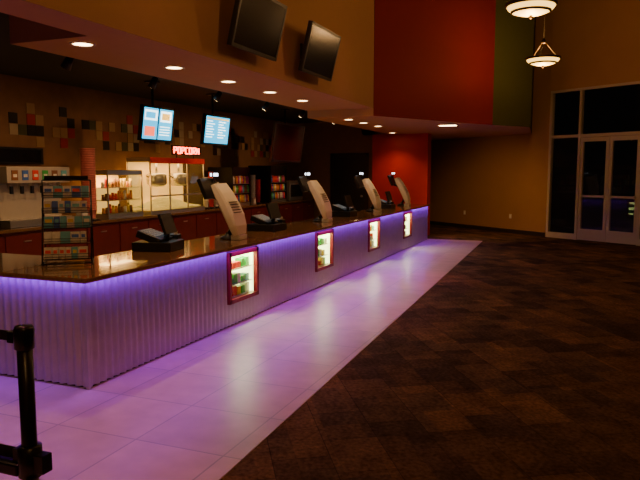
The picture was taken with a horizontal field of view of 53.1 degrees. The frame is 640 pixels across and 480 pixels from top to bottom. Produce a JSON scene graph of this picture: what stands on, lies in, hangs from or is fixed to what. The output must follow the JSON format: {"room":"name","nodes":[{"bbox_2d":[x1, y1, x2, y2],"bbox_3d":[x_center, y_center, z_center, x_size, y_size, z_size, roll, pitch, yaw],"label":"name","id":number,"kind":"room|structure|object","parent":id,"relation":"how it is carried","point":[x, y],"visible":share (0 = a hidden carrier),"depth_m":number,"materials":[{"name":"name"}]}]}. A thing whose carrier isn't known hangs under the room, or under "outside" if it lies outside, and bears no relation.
{"room":"cinema lobby","nodes":[
{"label":"cinema lobby","id":0,"kind":"room"},
{"bbox_2d":[0,12,324,122],"bbox_3d":[-2.710,-2.278,8.180,3.700,0.100,19.500,2,7,22],"label":"ceiling","id":1,"kind":"structure","parent":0,"point":[17,61],"depth_m":9.71,"materials":[{"name":"black paint"}]},
{"bbox_2d":[60,57,73,70],"bbox_3d":[-2.658,-1.927,6.732,0.155,0.290,0.107,2,7,22],"label":"track spotlight","id":2,"kind":"object","parent":1,"relation":"attached to","point":[67,63],"visible":0.64,"depth_m":6.70,"materials":[{"name":"black plastic"}]},
{"bbox_2d":[147,76,158,88],"bbox_3d":[-2.151,-2.088,8.244,0.155,0.290,0.107,2,7,22],"label":"track spotlight","id":3,"kind":"object","parent":1,"relation":"attached to","point":[152,84],"visible":0.82,"depth_m":8.21,"materials":[{"name":"black metal"}]},
{"bbox_2d":[137,81,174,142],"bbox_3d":[-2.491,-1.928,9.614,0.206,0.896,0.780,2,7,22],"label":"screen","id":4,"kind":"object","parent":1,"relation":"hanging from","point":[156,124],"visible":0.95,"depth_m":9.57,"materials":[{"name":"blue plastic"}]},
{"bbox_2d":[200,93,230,145],"bbox_3d":[-1.854,-2.100,11.181,0.206,0.886,0.840,2,7,22],"label":"screen","id":5,"kind":"object","parent":1,"relation":"hanging from","point":[215,130],"visible":1,"depth_m":11.13,"materials":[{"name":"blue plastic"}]},
{"bbox_2d":[213,91,221,101],"bbox_3d":[-1.552,-2.245,9.720,0.155,0.290,0.107,2,7,22],"label":"track spotlight","id":6,"kind":"object","parent":1,"relation":"attached to","point":[217,97],"visible":0.82,"depth_m":9.69,"materials":[{"name":"black metal"}]},
{"bbox_2d":[261,101,269,110],"bbox_3d":[-0.952,-2.402,11.195,0.155,0.290,0.107,2,7,22],"label":"track spotlight","id":7,"kind":"object","parent":1,"relation":"attached to","point":[265,106],"visible":0.83,"depth_m":11.16,"materials":[{"name":"black metal"}]},
{"bbox_2d":[269,109,304,162],"bbox_3d":[-0.728,-2.268,13.938,0.227,1.135,1.500,2,7,22],"label":"screen","id":8,"kind":"object","parent":1,"relation":"hanging from","point":[287,139],"visible":1,"depth_m":13.85,"materials":[{"name":"black plastic"}]},
{"bbox_2d":[298,110,305,117],"bbox_3d":[-0.353,-2.559,12.670,0.155,0.290,0.107,2,7,22],"label":"track spotlight","id":9,"kind":"object","parent":1,"relation":"attached to","point":[302,113],"visible":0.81,"depth_m":12.64,"materials":[{"name":"black metal"}]},
{"bbox_2d":[0,74,335,215],"bbox_3d":[-3.652,-2.674,10.961,0.150,6.300,24.000,2,7,22],"label":"wall","id":10,"kind":"structure","parent":0,"point":[81,104],"depth_m":10.82,"materials":[{"name":"brown paint"}]},
{"bbox_2d":[0,147,43,164],"bbox_3d":[-4.393,-1.186,8.980,0.041,0.240,1.300,2,7,22],"label":"menu board","id":11,"kind":"object","parent":10,"relation":"attached to","point":[8,155],"visible":1,"depth_m":9.19,"materials":[{"name":"black plastic"}]},
{"bbox_2d":[8,103,271,157],"bbox_3d":[-3.039,-2.001,12.340,0.012,0.630,11.670,2,7,22],"label":"trim","id":12,"kind":"structure","parent":10,"relation":"attached to","point":[15,129],"depth_m":10.93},
{"bbox_2d":[0,0,373,110],"bbox_3d":[-2.250,-3.409,4.836,1.255,3.543,13.900,2,7,22],"label":"wall","id":13,"kind":"structure","parent":0,"point":[139,36],"depth_m":6.52,"materials":[{"name":"orange paint"}]},
{"bbox_2d":[69,41,95,46],"bbox_3d":[-2.062,-1.701,5.559,0.220,0.011,0.220,2,7,22],"label":"recessed light","id":14,"kind":"object","parent":13,"relation":"in","point":[74,43],"visible":1,"depth_m":5.54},
{"bbox_2d":[164,65,184,69],"bbox_3d":[-1.552,-1.834,6.813,0.220,0.011,0.220,2,7,22],"label":"recessed light","id":15,"kind":"object","parent":13,"relation":"in","point":[172,67],"visible":1,"depth_m":6.80,"materials":[{"name":"white glass"}]},
{"bbox_2d":[219,80,236,82],"bbox_3d":[-1.125,-1.946,7.864,0.220,0.011,0.220,2,7,22],"label":"recessed light","id":16,"kind":"object","parent":13,"relation":"in","point":[221,81],"visible":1,"depth_m":7.86,"materials":[{"name":"white glass"}]},
{"bbox_2d":[227,0,287,60],"bbox_3d":[-0.698,-2.246,6.683,0.336,0.595,1.000,2,7,22],"label":"wall tv","id":17,"kind":"object","parent":13,"relation":"attached to","point":[256,26],"depth_m":6.62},
{"bbox_2d":[262,91,277,92],"bbox_3d":[-0.698,-2.058,8.915,0.220,0.011,0.220,2,7,22],"label":"recessed light","id":18,"kind":"object","parent":13,"relation":"in","point":[262,91],"visible":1,"depth_m":8.90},
{"bbox_2d":[298,20,340,80],"bbox_3d":[-0.053,-2.414,8.268,0.336,0.595,1.000,2,7,22],"label":"wall tv","id":19,"kind":"object","parent":13,"relation":"attached to","point":[319,50],"depth_m":8.15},
{"bbox_2d":[0,239,481,479],"bbox_3d":[-1.493,0.741,8.603,5.880,0.006,16.600,2,7,22],"label":"floor","id":20,"kind":"structure","parent":0,"point":[196,410],"depth_m":4.91,"materials":[{"name":"white tile"}]},
{"bbox_2d":[0,324,52,479],"bbox_3d":[-1.678,0.838,2.918,1.280,1.004,0.350,2,7,22],"label":"barrier","id":21,"kind":"object","parent":20,"relation":"on","point":[28,460],"visible":1,"depth_m":2.71,"materials":[{"name":"black metal"}]},
{"bbox_2d":[0,198,313,256],"bbox_3d":[-2.547,-0.146,12.625,0.820,0.920,11.100,2,7,22],"label":"counter","id":22,"kind":"object","parent":20,"relation":"on","point":[114,235],"depth_m":10.41,"materials":[{"name":"red wood"}]},
{"bbox_2d":[0,166,71,227],"bbox_3d":[-4.050,-0.611,8.848,0.550,0.800,1.100,2,7,22],"label":"fountain","id":23,"kind":"object","parent":22,"relation":"on","point":[20,186],"visible":0.77,"depth_m":8.61,"materials":[{"name":"silver metal"}]},
{"bbox_2d":[76,211,87,215],"bbox_3d":[-3.487,-0.346,9.385,0.114,0.160,0.140,2,7,22],"label":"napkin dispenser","id":24,"kind":"object","parent":22,"relation":"on","point":[77,214],"visible":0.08,"depth_m":9.33,"materials":[{"name":"silver metal"}]},
{"bbox_2d":[79,148,100,220],"bbox_3d":[-3.482,-0.835,9.634,0.315,1.080,0.315,2,7,22],"label":"cups","id":25,"kind":"object","parent":22,"relation":"on","point":[87,155],"visible":0.67,"depth_m":9.54,"materials":[{"name":"red paper"}]},
{"bbox_2d":[95,170,142,218],"bbox_3d":[-3.371,-0.761,10.454,0.500,0.758,0.860,2,7,22],"label":"display case","id":26,"kind":"object","parent":22,"relation":"on","point":[108,183],"visible":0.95,"depth_m":10.44,"materials":[{"name":"silver metal"}]},
{"bbox_2d":[126,157,204,214],"bbox_3d":[-2.804,-1.017,11.823,0.512,0.978,1.700,2,7,22],"label":"machine","id":27,"kind":"object","parent":22,"relation":"on","point":[164,180],"visible":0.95,"depth_m":11.56,"materials":[{"name":"silver metal"}]},
{"bbox_2d":[171,145,199,158],"bbox_3d":[-2.483,-1.629,11.866,0.065,0.229,0.900,2,7,22],"label":"sign","id":28,"kind":"object","parent":27,"relation":"on","point":[176,150],"visible":1,"depth_m":11.81,"materials":[{"name":"red plastic"}]},
{"bbox_2d":[204,177,209,208],"bbox_3d":[-2.277,-0.939,12.756,0.165,0.625,0.165,2,7,22],"label":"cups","id":29,"kind":"object","parent":22,"relation":"on","point":[207,200],"visible":0.15,"depth_m":12.73,"materials":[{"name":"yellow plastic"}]},
{"bbox_2d":[208,172,214,207],"bbox_3d":[-2.202,-1.010,12.935,0.165,0.730,0.165,2,7,22],"label":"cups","id":30,"kind":"object","parent":22,"relation":"on","point":[211,201],"visible":0.29,"depth_m":12.91,"materials":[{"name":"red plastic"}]},
{"bbox_2d":[213,182,219,207],"bbox_3d":[-2.127,-0.926,13.130,0.165,0.520,0.165,2,7,22],"label":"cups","id":31,"kind":"object","parent":22,"relation":"on","point":[216,205],"visible":0.12,"depth_m":13.10,"materials":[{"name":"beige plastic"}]},
{"bbox_2d":[208,167,250,205],"bbox_3d":[-1.965,-1.163,13.907,0.604,0.828,0.800,2,7,22],"label":"beverage cooler","id":32,"kind":"object","parent":22,"relation":"on","point":[237,179],"visible":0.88,"depth_m":13.67,"materials":[{"name":"black plastic"}]},
{"bbox_2d":[250,175,256,203],"bbox_3d":[-1.528,-1.152,14.598,0.165,0.660,0.165,2,7,22],"label":"cups","id":33,"kind":"object","parent":22,"relation":"on","point":[252,178],"visible":0.8,"depth_m":14.54,"materials":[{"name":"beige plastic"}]},
{"bbox_2d":[251,197,255,204],"bbox_3d":[-1.502,-0.866,14.271,0.114,0.160,0.140,2,7,22],"label":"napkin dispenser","id":34,"kind":"object","parent":22,"relation":"on","point":[253,199],"visible":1,"depth_m":14.21,"materials":[{"name":"silver metal"}]},
{"bbox_2d":[255,179,261,203],"bbox_3d":[-1.434,-1.124,14.834,0.165,0.555,0.165,2,7,22],"label":"cups","id":35,"kind":"object","parent":22,"relation":"on","point":[258,182],"visible":0.94,"depth_m":14.79,"materials":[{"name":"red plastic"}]},
{"bbox_2d":[248,166,286,202],"bbox_3d":[-1.272,-1.369,15.610,0.604,0.878,0.900,2,7,22],"label":"beverage cooler","id":36,"kind":"object","parent":22,"relation":"on","point":[273,185],"visible":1,"depth_m":15.22,"materials":[{"name":"black metal"}]},
{"bbox_2d":[287,181,302,200],"bbox_3d":[-0.823,-1.293,16.683,0.542,0.500,0.800,2,7,22],"label":"nacho warmer","id":37,"kind":"object","parent":22,"relation":"on","point":[294,192],"visible":0.47,"depth_m":16.41,"materials":[{"name":"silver metal"}]},
{"bbox_2d":[0,204,429,389],"bbox_3d":[-1.360,0.064,10.890,3.970,0.870,11.750,2,7,22],"label":"counter","id":38,"kind":"object","parent":20,"relation":"on","point":[104,319],"depth_m":5.80,"materials":[{"name":"metal"}]},
{"bbox_2d":[41,176,93,264],"bbox_3d":[-2.168,-0.175,5.483,0.406,0.746,0.290,-2,6,-16],"label":"rack","id":39,"kind":"object","parent":38,"relation":"on","point":[48,222],"visible":1,"depth_m":5.45,"materials":[{"name":"black metal"}]},
{"bbox_2d":[132,212,183,251],"bbox_3d":[-1.623,-0.094,6.525,0.405,0.368,0.540,1,6,8],"label":"cash register","id":40,"kind":"object","parent":38,"relation":"on","point":[153,240],"visible":1,"depth_m":6.32,"materials":[{"name":"black plastic"}]},
{"bbox_2d":[197,172,246,239],"bbox_3d":[-1.122,-0.399,7.464,0.513,0.775,0.340,2,7,22],"label":"terminal","id":41,"kind":"object","parent":38,"relation":"on","point":[230,207],"visible":1,"depth_m":7.37,"materials":[{"name":"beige plastic"}]},
{"bbox_2d":[247,202,286,231],"bbox_3d":[-0.689,-0.323,8.673,0.405,0.368,0.540,2,7,22],"label":"cash register","id":42,"kind":"object","parent":38,"relation":"on","point":[264,223],"visible":1,"depth_m":8.50,"materials":[{"name":"black plastic"}]},
{"bbox_2d":[297,172,332,221],"bbox_3d":[-0.070,-0.680,10.108,0.513,0.775,0.340,2,7,22],"label":"terminal","id":43,"kind":"object","parent":38,"relation":"on","point":[313,187],"visible":1,"depth_m":10.00,"materials":[{"name":"beige plastic"}]},
{"bbox_2d":[331,195,356,216],"bbox_3d":[0.435,-0.617,11.439,0.405,0.368,0.540,2,7,22],"label":"cash register","id":44,"kind":"object","parent":38,"relation":"on","point":[339,210],"visible":0.95,"depth_m":11.25,"materials":[{"name":"black plastic"}]},
{"bbox_2d":[354,172,381,211],"bbox_3d":[0.957,-0.955,12.688,0.513,0.775,0.340,2,7,22],"label":"terminal","id":45,"kind":"object","parent":38,"relation":"on","point":[366,184],"visible":1,"depth_m":12.58,"materials":[{"name":"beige plastic"}]},
{"bbox_2d":[373,191,395,208],"bbox_3d":[1.409,-0.872,13.836,0.405,0.368,0.540,2,7,22],"label":"cash register","id":46,"kind":"object","parent":38,"relation":"on","point":[388,204],"visible":0.76,"depth_m":13.64,"materials":[{"name":"black plastic"}]},
{"bbox_2d":[387,172,410,205],"bbox_3d":[1.856,-1.196,14.954,0.513,0.775,0.340,2,7,22],"label":"terminal","id":47,"kind":"object","parent":38,"relation":"on","point":[397,182],"visible":1,"depth_m":14.84,"materials":[{"name":"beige plastic"}]},
{"bbox_2d":[292,122,331,217],"bbox_3d":[-0.216,-1.750,17.879,1.140,3.000,0.150,2,7,22],"label":"wall","id":48,"kind":"structure","parent":0,"point":[315,157],"depth_m":17.69,"materials":[{"name":"red paint"}]},
{"bbox_2d":[330,153,368,210],"bbox_3d":[0.798,-1.277,17.447,1.080,2.150,0.100,2,7,22],"label":"door","id":49,"kind":"structure","parent":48,"relation":"in","point":[343,166],"depth_m":17.41,"materials":[{"name":"brown metal"}]},
{"bbox_2d":[368,130,373,208],"bbox_3d":[1.406,-1.681,17.227,0.160,3.000,0.150,2,7,22],"label":"pier","id":50,"kind":"object","parent":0,"point":[370,136],"depth_m":17.12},
{"bbox_2d":[372,133,430,235],"bbox_3d":[2.139,-1.457,16.872,1.480,2.630,0.400,2,7,22],"label":"wall pier","id":51,"kind":"object","parent":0,"point":[408,156],"visible":0.57,"depth_m":16.60,"materials":[{"name":"paint"}]},
{"bbox_2d":[307,104,530,139],"bbox_3d":[2.938,-4.487,15.574,4.390,3.670,10.000,2,7,22],"label":"ceiling","id":52,"kind":"structure","parent":0,"point":[390,124],"depth_m":13.88,"materials":[{"name":"beige paint"}]},
{"bbox_2d":[437,124,458,125],"bbox_3d":[2.675,-2.398,13.382,0.400,0.020,0.250,2,7,22],"label":"recessed light","id":53,"kind":"object","parent":52,"relation":"in","point":[443,124],"visible":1,"depth_m":13.30,"materials":[{"name":"white glass"}]},
{"bbox_2d":[505,0,557,18],"bbox_3d":[2.638,-4.130,7.871,0.626,2.750,0.626,2,7,22],"label":"pendant light","id":54,"kind":"object","parent":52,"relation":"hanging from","point":[517,8],"visible":1,"depth_m":7.85,"materials":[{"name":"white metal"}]},
{"bbox_2d":[525,15,560,67],"bbox_3d":[4.146,-4.555,11.768,0.626,2.730,0.626,2,7,22],"label":"pendant light","id":55,"kind":"object","parent":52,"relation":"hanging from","point":[547,59],"visible":1,"depth_m":11.75,"materials":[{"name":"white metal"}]},
{"bbox_2d":[221,224,639,479],"bbox_3d":[2.722,0.780,8.738,13.600,0.100,24.000,2,7,22],"label":"floor","id":56,"kind":"structure","parent":0,"point":[522,361],"depth_m":5.00,"materials":[{"name":"carpet"}]},
{"bbox_2d":[373,0,495,124],"bbox_3d":[2.275,-4.118,12.116,3.474,3.673,0.011,-5,8,-39],"label":"wall","id":57,"kind":"structure","parent":0,"point":[434,59],"depth_m":12.11,"materials":[{"name":"paint"}]},
{"bbox_2d":[430,9,553,232],"bbox_3d":[4.321,-3.493,18.664,0.150,6.300,6.060,-3,7,-29],"label":"wall","id":58,"kind":"structure","parent":0,"point":[491,178],"depth_m":17.54,"materials":[{"name":"brown paint"}]},
{"bbox_2d":[430,221,544,236],"bbox_3d":[4.247,-0.411,18.950,0.018,0.110,6.060,-3,7,-29],"label":"baseboard","id":59,"kind":"structure","parent":58,"relation":"attached to","point":[532,233],"depth_m":17.97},
{"bbox_2d":[545,81,639,245],"bbox_3d":[6.736,-1.756,14.861,0.100,3.650,3.250,-4,7,-35],"label":"window frame","id":60,"kind":"structure","parent":58,"relation":"in","point":[580,134],"depth_m":15.57,"materials":[{"name":"metal"}]},
{"bbox_2d":[577,136,609,241],"bbox_3d":[6.484,-1.205,15.210,0.105,2.460,0.727,-4,7,-35],"label":"door","id":61,"kind":"structure","parent":60,"relation":"attached to","point":[582,234],"depth_m":15.26,"materials":[{"name":"metal"}]},
{"bbox_2d":[605,135,639,244],"bbox_3d":[6.914,-1.141,14.611,0.105,2.460,0.732,-4,7,-35],"label":"door","id":62,"kind":"structure","parent":60,"relation":"attached to","point":[611,236],"depth_m":14.68,"materials":[{"name":"metal"}]},
{"bbox_2d":[550,0,639,90],"bbox_3d":[6.748,-4.890,14.537,2.822,2.650,1.873,2,7,22],"label":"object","id":63,"kind":"structure","parent":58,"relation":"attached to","point":[597,42],"depth_m":14.91,"materials":[{"name":"orange paint"}]},
{"bbox_2d":[492,0,533,126],"bbox_3d":[4.106,-4.268,13.525,1.166,3.673,0.011,-4,7,-32],"label":"wall","id":64,"kind":"structure","parent":0,"point":[512,89],"depth_m":13.57,"materials":[{"name":"green paint"}]},
{"bbox_2d":[530,17,535,133],"bbox_3d":[5.027,-4.431,15.058,0.011,3.673,2.604,2,6,19],"label":"wall","id":65,"kind":"structure","parent":0,"point":[534,17],"depth_m":14.95,"materials":[{"name":"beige paint"}]}
]}

